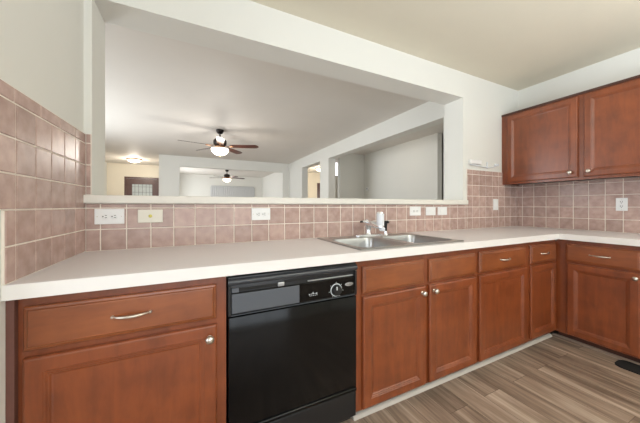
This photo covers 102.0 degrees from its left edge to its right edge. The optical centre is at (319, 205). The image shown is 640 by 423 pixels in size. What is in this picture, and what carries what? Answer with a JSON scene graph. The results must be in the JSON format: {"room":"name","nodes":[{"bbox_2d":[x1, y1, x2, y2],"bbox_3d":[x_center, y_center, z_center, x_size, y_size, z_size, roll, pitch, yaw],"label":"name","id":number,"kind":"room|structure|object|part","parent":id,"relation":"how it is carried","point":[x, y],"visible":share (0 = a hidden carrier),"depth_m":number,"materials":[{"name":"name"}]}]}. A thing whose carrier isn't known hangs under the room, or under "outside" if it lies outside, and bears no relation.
{"room":"kitchen","nodes":[
{"label":"kitchen","id":0,"kind":"room"},
{"bbox_2d":[0,0,83,422],"bbox_3d":[-1.135,-0.104,1.008,0.120,2.516,0.700,0,0,-26],"label":"wall","id":1,"kind":"structure","parent":0,"point":[42,41],"depth_m":0.99,"materials":[{"name":"paint"}]},
{"bbox_2d":[0,79,84,285],"bbox_3d":[-1.077,-0.068,1.037,0.009,0.616,0.696,0,0,-26],"label":"tile backsplash","id":2,"kind":"structure","parent":1,"relation":"attached to","point":[42,155],"depth_m":0.93,"materials":[{"name":"pink tile"}]},
{"bbox_2d":[105,162,106,194],"bbox_3d":[-3.966,-0.104,2.282,0.120,2.516,13.290,0,0,-26],"label":"wall","id":3,"kind":"structure","parent":0,"point":[105,162],"depth_m":8.11,"materials":[{"name":"paint"}]},
{"bbox_2d":[107,163,158,194],"bbox_3d":[-6.021,-0.104,8.601,1.650,2.516,0.120,0,0,-26],"label":"wall","id":4,"kind":"structure","parent":0,"point":[116,172],"depth_m":8.36,"materials":[{"name":"beige paint"}]},
{"bbox_2d":[124,176,158,195],"bbox_3d":[-5.918,0.104,8.617,0.950,2.100,0.160,0,0,-26],"label":"door","id":5,"kind":"structure","parent":4,"relation":"in","point":[140,186],"depth_m":8.61,"materials":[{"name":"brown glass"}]},
{"bbox_3d":[-5.923,-0.078,8.637,0.560,1.265,0.016,0,0,-26],"label":"glass","id":6,"kind":"part","parent":5,"relation":"part of","materials":[{"name":"white glass"}]},
{"bbox_2d":[180,174,262,196],"bbox_3d":[-4.465,-0.104,11.790,3.680,2.516,0.120,0,0,-26],"label":"wall","id":7,"kind":"structure","parent":0,"point":[190,184],"depth_m":11.47,"materials":[{"name":"paint"}]},
{"bbox_2d":[210,185,254,196],"bbox_3d":[-3.991,0.104,11.909,1.930,2.000,0.065,0,0,-26],"label":"vertical blinds","id":8,"kind":"object","parent":7,"relation":"attached to","point":[215,191],"visible":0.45,"depth_m":11.86,"materials":[{"name":"grey"}]},
{"bbox_2d":[159,154,288,197],"bbox_3d":[-2.678,-0.104,7.728,3.620,2.516,0.150,0,0,-26],"label":"wall","id":9,"kind":"structure","parent":0,"point":[169,165],"depth_m":7.31,"materials":[{"name":"paint"}]},
{"bbox_2d":[263,172,281,197],"bbox_3d":[-1.788,-0.104,10.608,0.120,2.516,4.570,0,0,-26],"label":"wall","id":10,"kind":"structure","parent":0,"point":[272,183],"depth_m":10.77,"materials":[{"name":"paint"}]},
{"bbox_2d":[84,0,517,251],"bbox_3d":[0.523,-0.104,2.315,8.000,2.516,0.220,0,0,-26],"label":"wall","id":11,"kind":"structure","parent":0,"point":[474,107],"depth_m":1.94,"materials":[{"name":"paint"}]},
{"bbox_2d":[86,134,91,194],"bbox_3d":[-1.211,-0.217,1.355,0.023,0.318,0.009,0,0,-26],"label":"tile backsplash","id":12,"kind":"structure","parent":11,"relation":"attached to","point":[88,136],"depth_m":1.35,"materials":[{"name":"pink tile"}]},
{"bbox_2d":[84,195,467,204],"bbox_3d":[0.086,-0.034,2.101,3.024,0.044,0.277,0,0,-26],"label":"ledge shelf","id":13,"kind":"object","parent":11,"relation":"attached to","point":[104,199],"visible":0.84,"depth_m":1.66,"materials":[{"name":"laminate"}]},
{"bbox_2d":[86,204,466,251],"bbox_3d":[0.145,0.115,2.006,3.031,0.251,0.009,0,0,-26],"label":"tile backsplash","id":14,"kind":"structure","parent":11,"relation":"attached to","point":[182,224],"depth_m":1.70,"materials":[{"name":"pink tile"}]},
{"bbox_2d":[94,209,123,223],"bbox_3d":[-1.126,0.058,1.385,0.128,0.082,0.009,0,0,-26],"label":"wall outlet","id":15,"kind":"object","parent":14,"relation":"attached to","point":[101,216],"visible":1,"depth_m":1.38,"materials":[{"name":"white plastic"}]},
{"bbox_2d":[101,214,108,218],"bbox_3d":[-1.142,0.058,1.375,0.031,0.031,0.002,0,0,-26],"label":"socket","id":16,"kind":"object","parent":15,"relation":"attached to","point":[103,216],"depth_m":1.37,"materials":[{"name":"grey plastic"}]},
{"bbox_2d":[110,214,117,218],"bbox_3d":[-1.107,0.058,1.391,0.031,0.031,0.002,0,0,-26],"label":"socket","id":17,"kind":"object","parent":15,"relation":"attached to","point":[112,216],"depth_m":1.39,"materials":[{"name":"grey plastic"}]},
{"bbox_2d":[138,209,162,222],"bbox_3d":[-0.958,0.059,1.462,0.120,0.074,0.015,0,0,-26],"label":"wall jack","id":18,"kind":"object","parent":14,"relation":"attached to","point":[144,216],"visible":1,"depth_m":1.46,"materials":[{"name":"beige plastic"}]},
{"bbox_2d":[251,208,269,219],"bbox_3d":[-0.395,0.056,1.736,0.126,0.080,0.009,0,0,-26],"label":"wall outlet","id":19,"kind":"object","parent":14,"relation":"attached to","point":[256,213],"visible":1,"depth_m":1.73,"materials":[{"name":"white plastic"}]},
{"bbox_2d":[410,206,420,215],"bbox_3d":[0.863,0.048,2.341,0.132,0.082,0.009,0,0,-26],"label":"wall outlet","id":20,"kind":"object","parent":14,"relation":"attached to","point":[416,210],"visible":1,"depth_m":2.34,"materials":[{"name":"white plastic"}]},
{"bbox_2d":[426,207,435,214],"bbox_3d":[1.038,0.050,2.425,0.126,0.080,0.009,0,0,-26],"label":"wall switch","id":21,"kind":"object","parent":14,"relation":"attached to","point":[429,210],"visible":1,"depth_m":2.42,"materials":[{"name":"white plastic"}]},
{"bbox_2d":[438,207,446,214],"bbox_3d":[1.179,0.050,2.493,0.126,0.080,0.009,0,0,-26],"label":"wall switch","id":22,"kind":"object","parent":14,"relation":"attached to","point":[441,210],"visible":1,"depth_m":2.49,"materials":[{"name":"white plastic"}]},
{"bbox_2d":[468,159,498,167],"bbox_3d":[1.752,-0.439,2.764,0.476,0.076,0.034,0,0,-26],"label":"wall rack","id":23,"kind":"object","parent":11,"relation":"attached to","point":[470,161],"visible":1,"depth_m":2.70,"materials":[{"name":"white plastic"}]},
{"bbox_3d":[1.746,-0.425,2.755,0.447,0.047,0.014,0,0,-26],"label":"rail","id":24,"kind":"part","parent":23,"relation":"part of","materials":[{"name":"white plastic"}]},
{"bbox_2d":[466,169,517,228],"bbox_3d":[1.927,-0.068,2.863,0.923,0.616,0.009,0,0,-26],"label":"tile backsplash","id":25,"kind":"structure","parent":11,"relation":"attached to","point":[482,187],"depth_m":2.82,"materials":[{"name":"pink tile"}]},
{"bbox_2d":[493,199,497,209],"bbox_3d":[1.942,-0.013,2.860,0.086,0.122,0.009,0,0,-26],"label":"wall switch","id":26,"kind":"object","parent":25,"relation":"attached to","point":[495,201],"visible":1,"depth_m":2.85,"materials":[{"name":"white plastic"}]},
{"bbox_2d":[308,172,319,197],"bbox_3d":[-0.412,-0.104,10.687,2.430,2.516,0.120,0,0,-26],"label":"wall","id":27,"kind":"structure","parent":0,"point":[313,178],"depth_m":10.69,"materials":[{"name":"paint"}]},
{"bbox_2d":[317,183,319,197],"bbox_3d":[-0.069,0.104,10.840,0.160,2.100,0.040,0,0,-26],"label":"door","id":28,"kind":"structure","parent":27,"relation":"in","point":[318,184],"depth_m":10.82,"materials":[{"name":"brown wood"}]},
{"bbox_2d":[335,162,337,197],"bbox_3d":[1.046,-0.104,8.381,1.800,2.516,0.100,0,0,-26],"label":"wall","id":29,"kind":"structure","parent":0,"point":[336,177],"depth_m":8.07,"materials":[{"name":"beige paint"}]},
{"bbox_2d":[335,163,337,175],"bbox_3d":[0.515,-1.141,8.120,0.135,0.410,0.030,0,0,-26],"label":"window","id":30,"kind":"structure","parent":29,"relation":"in","point":[336,164],"depth_m":8.10,"materials":[{"name":"white"}]},
{"bbox_2d":[338,154,363,198],"bbox_3d":[0.874,-0.104,6.867,0.862,2.516,0.120,0,0,-26],"label":"wall","id":31,"kind":"structure","parent":0,"point":[351,166],"depth_m":6.78,"materials":[{"name":"paint"}]},
{"bbox_2d":[289,101,443,197],"bbox_3d":[0.351,-0.104,5.811,0.180,2.516,6.230,0,0,-26],"label":"wall","id":32,"kind":"structure","parent":0,"point":[428,114],"depth_m":5.00,"materials":[{"name":"paint"}]},
{"bbox_2d":[354,212,387,236],"bbox_3d":[0.409,0.138,1.940,0.250,0.187,0.219,0,0,-26],"label":"kitchen faucet","id":33,"kind":"object","parent":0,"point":[379,224],"visible":1,"depth_m":1.94,"materials":[{"name":"silver metal"}]},
{"bbox_3d":[0.374,0.226,2.013,0.250,0.012,0.056,0,0,-26],"label":"plate","id":34,"kind":"part","parent":33,"relation":"part of","materials":[{"name":"silver metal"}]},
{"bbox_3d":[0.413,0.143,1.932,0.054,0.065,0.180,0,0,-26],"label":"spout","id":35,"kind":"part","parent":33,"relation":"part of","materials":[{"name":"silver metal"}]},
{"bbox_2d":[105,0,639,177],"bbox_3d":[-0.773,-1.412,5.010,8.200,0.100,15.600,0,0,-26],"label":"ceiling","id":36,"kind":"structure","parent":0,"point":[160,92],"depth_m":2.65,"materials":[{"name":"paint"}]},
{"bbox_2d":[126,158,141,162],"bbox_3d":[-5.414,-1.310,7.550,0.380,0.104,0.380,0,0,-26],"label":"ceiling light","id":37,"kind":"object","parent":36,"relation":"attached to","point":[134,160],"visible":1,"depth_m":7.45,"materials":[{"name":"white glass"}]},
{"bbox_2d":[179,129,258,156],"bbox_3d":[-1.791,-1.121,4.612,1.305,0.482,1.269,0,0,-26],"label":"ceiling fan","id":38,"kind":"object","parent":36,"relation":"hanging from","point":[219,142],"visible":1,"depth_m":4.61,"materials":[{"name":"brown metal"}]},
{"bbox_3d":[-1.799,-1.147,4.659,0.224,0.140,0.224,0,0,-26],"label":"motor","id":39,"kind":"part","parent":38,"relation":"part of","materials":[{"name":"brown metal"}]},
{"bbox_3d":[-1.799,-0.961,4.659,0.297,0.121,0.297,0,0,-26],"label":"lamp shade","id":40,"kind":"part","parent":38,"relation":"part of","materials":[{"name":"beige glass"}]},
{"bbox_3d":[-1.639,-1.070,4.257,0.128,0.033,0.495,0,0,-22],"label":"blade","id":41,"kind":"part","parent":38,"relation":"part of","materials":[{"name":"brown wood"}]},
{"bbox_3d":[-1.692,-1.070,5.078,0.128,0.033,0.495,0,0,14],"label":"blade","id":42,"kind":"part","parent":38,"relation":"part of","materials":[{"name":"brown wood"}]},
{"bbox_3d":[-1.367,-1.070,4.686,0.495,0.033,0.128,0,0,-4],"label":"blade","id":43,"kind":"part","parent":38,"relation":"part of","materials":[{"name":"brown wood"}]},
{"bbox_2d":[211,170,244,181],"bbox_3d":[-3.518,-1.121,9.842,1.269,0.482,1.305,0,0,34],"label":"ceiling fan","id":44,"kind":"object","parent":36,"relation":"hanging from","point":[226,178],"visible":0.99,"depth_m":9.80,"materials":[{"name":"brown wood"}]},
{"bbox_2d":[364,133,441,199],"bbox_3d":[1.742,-0.104,5.919,0.120,2.516,2.340,0,0,-26],"label":"wall","id":45,"kind":"structure","parent":0,"point":[412,169],"depth_m":5.55,"materials":[{"name":"paint"}]},
{"bbox_2d":[442,150,443,199],"bbox_3d":[2.470,-0.104,7.634,0.120,2.516,8.120,0,0,-26],"label":"wall","id":46,"kind":"structure","parent":0,"point":[442,150],"depth_m":6.36,"materials":[{"name":"paint"}]},
{"bbox_2d":[341,330,639,422],"bbox_3d":[-0.773,1.194,5.010,8.200,0.080,15.600,0,0,-26],"label":"floor","id":47,"kind":"structure","parent":0,"point":[555,379],"depth_m":1.58,"materials":[{"name":"brown wood"}]},
{"bbox_2d":[6,276,225,422],"bbox_3d":[-0.796,0.721,1.184,0.641,0.867,0.624,0,0,-26],"label":"base cabinet","id":48,"kind":"object","parent":47,"relation":"on","point":[155,353],"depth_m":0.92,"materials":[{"name":"brown wood"}]},
{"bbox_3d":[-0.960,0.721,0.807,0.019,0.866,0.020,0,0,-26],"label":"filler strip","id":49,"kind":"part","parent":48,"relation":"part of","materials":[{"name":"brown wood"}]},
{"bbox_3d":[-0.682,0.392,0.941,0.568,0.141,0.019,0,0,-26],"label":"drawer","id":50,"kind":"part","parent":48,"relation":"part of","materials":[{"name":"brown wood"}]},
{"bbox_3d":[-0.681,0.784,0.942,0.570,0.600,0.019,0,0,-26],"label":"door","id":51,"kind":"part","parent":48,"relation":"part of","materials":[{"name":"brown wood"}]},
{"bbox_3d":[-0.672,0.391,0.920,0.124,0.012,0.033,0,0,-26],"label":"handle","id":52,"kind":"part","parent":48,"relation":"part of","materials":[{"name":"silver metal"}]},
{"bbox_3d":[-0.438,0.532,1.029,0.033,0.033,0.034,0,0,-26],"label":"knob","id":53,"kind":"part","parent":48,"relation":"part of","materials":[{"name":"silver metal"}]},
{"bbox_2d":[226,262,357,422],"bbox_3d":[-0.214,0.723,1.466,0.640,0.862,0.592,0,0,-26],"label":"dishwasher","id":54,"kind":"object","parent":47,"relation":"on","point":[291,333],"visible":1,"depth_m":1.20,"materials":[{"name":"black"}]},
{"bbox_3d":[-0.234,0.415,1.155,0.304,0.082,0.008,0,0,-26],"label":"panel","id":55,"kind":"part","parent":54,"relation":"part of","materials":[{"name":"grey"}]},
{"bbox_3d":[-0.102,0.385,1.233,0.640,0.166,0.019,0,0,-26],"label":"control panel","id":56,"kind":"part","parent":54,"relation":"part of","materials":[{"name":"black plastic"}]},
{"bbox_3d":[-0.095,0.323,1.218,0.640,0.028,0.014,0,0,-26],"label":"rail","id":57,"kind":"part","parent":54,"relation":"part of","materials":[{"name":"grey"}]},
{"bbox_3d":[-0.102,1.038,1.232,0.636,0.128,0.021,0,0,-26],"label":"kick panel","id":58,"kind":"part","parent":54,"relation":"part of","materials":[{"name":"black"}]},
{"bbox_3d":[0.041,0.412,1.288,0.306,0.088,0.006,0,0,-26],"label":"display panel","id":59,"kind":"part","parent":54,"relation":"part of","materials":[{"name":"black plastic"}]},
{"bbox_2d":[353,249,475,411],"bbox_3d":[0.522,0.721,1.818,0.985,0.866,0.624,0,0,-26],"label":"base cabinet","id":60,"kind":"object","parent":47,"relation":"on","point":[416,314],"visible":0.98,"depth_m":1.53,"materials":[{"name":"brown wood"}]},
{"bbox_2d":[1,226,639,300],"bbox_3d":[0.970,0.264,1.354,3.973,0.047,1.900,0,0,-26],"label":"countertop","id":61,"kind":"structure","parent":60,"relation":"on","point":[110,269],"depth_m":1.23,"materials":[{"name":"laminate"}]},
{"bbox_2d":[317,233,463,250],"bbox_3d":[0.474,0.328,1.806,0.830,0.192,0.550,0,0,-26],"label":"sink","id":62,"kind":"object","parent":61,"relation":"in","point":[392,240],"visible":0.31,"depth_m":1.86,"materials":[{"name":"silver metal"}]},
{"bbox_3d":[0.307,0.330,1.679,0.352,0.188,0.392,0,0,-26],"label":"bowl","id":63,"kind":"part","parent":62,"relation":"part of","materials":[{"name":"silver metal"}]},
{"bbox_2d":[382,220,388,234],"bbox_3d":[0.525,0.174,2.063,0.048,0.115,0.061,0,0,-26],"label":"sprayer","id":64,"kind":"object","parent":62,"relation":"on","point":[385,223],"visible":0.68,"depth_m":2.06,"materials":[{"name":"silver metal"}]},
{"bbox_3d":[0.677,0.330,1.857,0.352,0.188,0.392,0,0,-26],"label":"bowl","id":65,"kind":"part","parent":62,"relation":"part of","materials":[{"name":"silver metal"}]},
{"bbox_3d":[0.429,0.397,1.475,0.448,0.142,0.019,0,0,-26],"label":"drawer","id":66,"kind":"part","parent":60,"relation":"part of","materials":[{"name":"brown wood"}]},
{"bbox_3d":[0.432,0.785,1.477,0.454,0.598,0.019,0,0,-26],"label":"door","id":67,"kind":"part","parent":60,"relation":"part of","materials":[{"name":"brown wood"}]},
{"bbox_3d":[0.869,0.398,1.687,0.444,0.140,0.019,0,0,-26],"label":"drawer","id":68,"kind":"part","parent":60,"relation":"part of","materials":[{"name":"brown wood"}]},
{"bbox_3d":[0.869,0.785,1.687,0.444,0.598,0.019,0,0,-26],"label":"door","id":69,"kind":"part","parent":60,"relation":"part of","materials":[{"name":"brown wood"}]},
{"bbox_2d":[352,333,551,420],"bbox_3d":[1.109,1.143,1.849,2.068,0.022,0.032,0,0,-26],"label":"baseboard","id":70,"kind":"structure","parent":47,"relation":"on","point":[362,413],"depth_m":1.69,"materials":[{"name":"beige"}]},
{"bbox_2d":[475,243,526,362],"bbox_3d":[1.260,0.721,2.174,0.650,0.866,0.620,0,0,-26],"label":"base cabinet","id":71,"kind":"object","parent":47,"relation":"on","point":[500,271],"visible":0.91,"depth_m":1.91,"materials":[{"name":"brown wood"}]},
{"bbox_3d":[1.368,0.396,1.927,0.579,0.144,0.019,0,0,-26],"label":"drawer","id":72,"kind":"part","parent":71,"relation":"part of","materials":[{"name":"brown wood"}]},
{"bbox_2d":[527,240,555,341],"bbox_3d":[1.755,0.721,2.413,0.448,0.866,0.620,0,0,-26],"label":"base cabinet","id":73,"kind":"object","parent":47,"relation":"on","point":[541,255],"visible":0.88,"depth_m":2.15,"materials":[{"name":"brown wood"}]},
{"bbox_3d":[1.872,0.396,2.169,0.403,0.144,0.019,0,0,-26],"label":"drawer","id":74,"kind":"part","parent":73,"relation":"part of","materials":[{"name":"brown wood"}]},
{"bbox_2d":[552,332,639,364],"bbox_3d":[2.344,1.146,1.793,0.014,0.016,1.180,0,0,-26],"label":"baseboard","id":75,"kind":"structure","parent":47,"relation":"on","point":[553,333],"depth_m":2.07,"materials":[{"name":"brown wood"}]},
{"bbox_2d":[556,239,639,362],"bbox_3d":[2.423,0.721,2.159,0.644,0.866,0.515,0,0,-26],"label":"base cabinet","id":76,"kind":"object","parent":47,"relation":"on","point":[598,284],"visible":0.98,"depth_m":2.02,"materials":[{"name":"brown wood"}]},
{"bbox_3d":[2.182,0.395,2.018,0.019,0.146,0.416,0,0,-26],"label":"drawer","id":77,"kind":"part","parent":76,"relation":"part of","materials":[{"name":"brown wood"}]},
{"bbox_3d":[2.183,0.784,2.016,0.019,0.600,0.404,0,0,-26],"label":"door","id":78,"kind":"part","parent":76,"relation":"part of","materials":[{"name":"brown wood"}]},
{"bbox_2d":[615,360,639,374],"bbox_3d":[2.320,1.151,1.642,0.150,0.006,0.600,0,0,-26],"label":"floor vent","id":79,"kind":"object","parent":47,"relation":"on","point":[626,365],"visible":1,"depth_m":1.85,"materials":[{"name":"black metal"}]},
{"bbox_2d":[518,48,639,184],"bbox_3d":[3.378,-0.104,1.069,0.120,2.516,4.500,0,0,-26],"label":"wall","id":80,"kind":"structure","parent":0,"point":[625,65],"depth_m":2.55,"materials":[{"name":"paint"}]},
{"bbox_2d":[502,75,639,185],"bbox_3d":[2.469,-0.628,2.383,0.378,0.785,1.340,0,0,-26],"label":"upper cabinet","id":81,"kind":"object","parent":80,"relation":"attached to","point":[594,133],"visible":1,"depth_m":2.34,"materials":[{"name":"brown wood"}]},
{"bbox_3d":[2.201,-0.623,2.604,0.019,0.730,0.590,0,0,-26],"label":"door","id":82,"kind":"part","parent":81,"relation":"part of","materials":[{"name":"brown wood"}]},
{"bbox_3d":[2.343,-1.010,2.323,0.008,0.022,1.340,0,0,-26],"label":"moulding","id":83,"kind":"part","parent":81,"relation":"part of","materials":[{"name":"brown wood"}]},
{"bbox_3d":[2.474,-0.623,2.036,0.019,0.730,0.590,0,0,-26],"label":"door","id":84,"kind":"part","parent":81,"relation":"part of","materials":[{"name":"brown wood"}]},
{"bbox_2d":[518,177,639,233],"bbox_3d":[2.757,-0.003,2.213,0.009,0.486,1.899,0,0,-26],"label":"tile backsplash","id":85,"kind":"structure","parent":80,"relation":"attached to","point":[590,205],"depth_m":2.55,"materials":[{"name":"pink tile"}]},
{"bbox_2d":[616,198,627,210],"bbox_3d":[2.697,-0.012,2.316,0.009,0.116,0.072,0,0,-26],"label":"wall outlet","id":86,"kind":"object","parent":85,"relation":"attached to","point":[621,203],"visible":1,"depth_m":2.31,"materials":[{"name":"white plastic"}]}
]}

